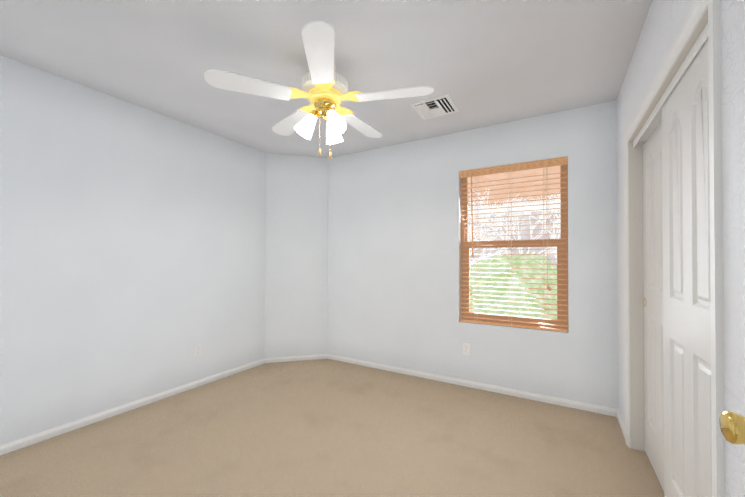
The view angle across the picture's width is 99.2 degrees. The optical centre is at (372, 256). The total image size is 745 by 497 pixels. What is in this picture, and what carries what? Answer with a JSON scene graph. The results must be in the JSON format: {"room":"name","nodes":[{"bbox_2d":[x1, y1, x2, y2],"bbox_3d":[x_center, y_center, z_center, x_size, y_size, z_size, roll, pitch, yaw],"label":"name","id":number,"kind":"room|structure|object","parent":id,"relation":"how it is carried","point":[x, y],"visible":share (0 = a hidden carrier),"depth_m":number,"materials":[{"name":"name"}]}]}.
{"room":"empty bedroom","nodes":[
{"label":"empty bedroom","id":0,"kind":"room"},
{"bbox_2d":[0,55,265,445],"bbox_3d":[-1.952,-0.005,2.608,0.130,2.440,2.685,0,-1,30],"label":"wall","id":1,"kind":"structure","parent":0,"point":[132,252],"depth_m":2.42,"materials":[{"name":"paint"}]},
{"bbox_2d":[194,344,201,357],"bbox_3d":[-1.645,0.884,2.990,0.008,0.115,0.070,0,-1,30],"label":"outlet","id":2,"kind":"object","parent":1,"relation":"attached to","point":[197,350],"visible":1,"depth_m":2.98,"materials":[{"name":"plastic"}]},
{"bbox_2d":[265,153,328,357],"bbox_3d":[-0.909,0.012,3.841,0.835,2.440,0.130,0,-1,-15],"label":"wall","id":3,"kind":"structure","parent":0,"point":[296,274],"depth_m":3.77,"materials":[{"name":"paint"}]},
{"bbox_2d":[0,354,624,455],"bbox_3d":[-0.314,1.185,1.974,3.331,0.055,3.015,0,-1,30],"label":"baseboard","id":4,"kind":"structure","parent":3,"relation":"attached to","point":[35,438],"depth_m":2.73,"materials":[{"name":"paint"}]},
{"bbox_2d":[0,0,652,157],"bbox_3d":[-0.546,-1.267,1.175,4.351,0.060,4.945,0,-1,30],"label":"ceiling","id":5,"kind":"structure","parent":0,"point":[483,63],"depth_m":1.93,"materials":[{"name":"paint"}]},
{"bbox_2d":[204,21,433,158],"bbox_3d":[-0.275,-0.915,2.079,1.310,0.622,1.253,0,-1,30],"label":"fan light","id":6,"kind":"object","parent":5,"relation":"hanging from","point":[324,91],"visible":1,"depth_m":1.93,"materials":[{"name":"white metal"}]},
{"bbox_2d":[410,94,458,119],"bbox_3d":[0.511,-1.209,2.586,0.310,0.017,0.310,0,-1,30],"label":"ceiling vent","id":7,"kind":"object","parent":5,"relation":"in","point":[435,107],"visible":1,"depth_m":2.56,"materials":[{"name":"metal"}]},
{"bbox_2d":[0,359,663,496],"bbox_3d":[-0.555,1.233,1.147,4.351,0.060,4.945,0,-1,30],"label":"floor","id":8,"kind":"structure","parent":0,"point":[320,428],"depth_m":2.02,"materials":[{"name":"beige carpet"}]},
{"bbox_2d":[328,101,617,408],"bbox_3d":[0.740,0.010,3.195,3.001,2.440,0.130,0,-1,30],"label":"wall","id":9,"kind":"structure","parent":0,"point":[394,255],"depth_m":3.09,"materials":[{"name":"paint"}]},
{"bbox_2d":[463,343,469,355],"bbox_3d":[0.893,0.879,3.014,0.070,0.115,0.008,0,-1,30],"label":"outlet","id":10,"kind":"object","parent":9,"relation":"attached to","point":[466,348],"visible":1,"depth_m":3.01,"materials":[{"name":"plastic"}]},
{"bbox_2d":[461,165,567,330],"bbox_3d":[1.274,-0.102,2.922,0.900,1.463,0.054,0,-1,30],"label":"window","id":11,"kind":"structure","parent":9,"relation":"in","point":[562,251],"depth_m":2.84,"materials":[{"name":"glass"},{"name":"wood"}]},
{"bbox_2d":[459,156,567,331],"bbox_3d":[1.238,-0.104,2.862,0.900,1.455,0.076,0,-1,30],"label":"window blinds","id":12,"kind":"object","parent":11,"relation":"attached to","point":[552,162],"visible":0.98,"depth_m":2.84,"materials":[{"name":"wood"}]},
{"bbox_2d":[616,0,744,496],"bbox_3d":[1.183,-0.012,1.112,0.130,2.440,3.275,0,-1,30],"label":"wall","id":13,"kind":"structure","parent":0,"point":[664,21],"depth_m":1.14,"materials":[{"name":"paint"}]},
{"bbox_2d":[643,120,663,490],"bbox_3d":[1.555,0.249,1.702,0.034,1.910,0.658,0,-1,30],"label":"closet doors","id":14,"kind":"structure","parent":13,"relation":"in","point":[653,306],"depth_m":1.79,"materials":[{"name":"paint"}]},
{"bbox_2d":[624,0,724,496],"bbox_3d":[1.367,0.202,1.457,0.128,2.022,1.404,0,-1,30],"label":"trim","id":15,"kind":"structure","parent":13,"relation":"attached to","point":[711,32],"depth_m":0.90,"materials":[{"name":"paint"}]},
{"bbox_2d":[662,39,711,496],"bbox_3d":[1.210,0.242,1.192,0.034,1.910,0.658,0,-1,30],"label":"closet doors","id":16,"kind":"structure","parent":13,"relation":"in","point":[686,304],"depth_m":1.20,"materials":[{"name":"paint"}]},
{"bbox_3d":[0.571,0.172,0.240,0.035,2.025,0.890,0,-1,30],"label":"entry door","id":17,"kind":"structure","parent":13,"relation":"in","visible":0},
{"bbox_2d":[719,410,744,444],"bbox_3d":[0.717,0.329,0.599,0.078,0.075,0.075,0,-1,30],"label":"door knob","id":18,"kind":"object","parent":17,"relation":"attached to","point":[732,425],"depth_m":0.60,"materials":[{"name":"gold metal"}]},
{"label":"outside","id":19,"kind":"structure","parent":0,"visible":0},
{"bbox_2d":[468,166,560,318],"bbox_3d":[4.744,-3.036,7.930,28.000,9.336,11.980,0,-1,30],"label":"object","id":20,"kind":"object","parent":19,"point":[544,251],"depth_m":5.16,"materials":[{"name":"clear glass"}]}
]}

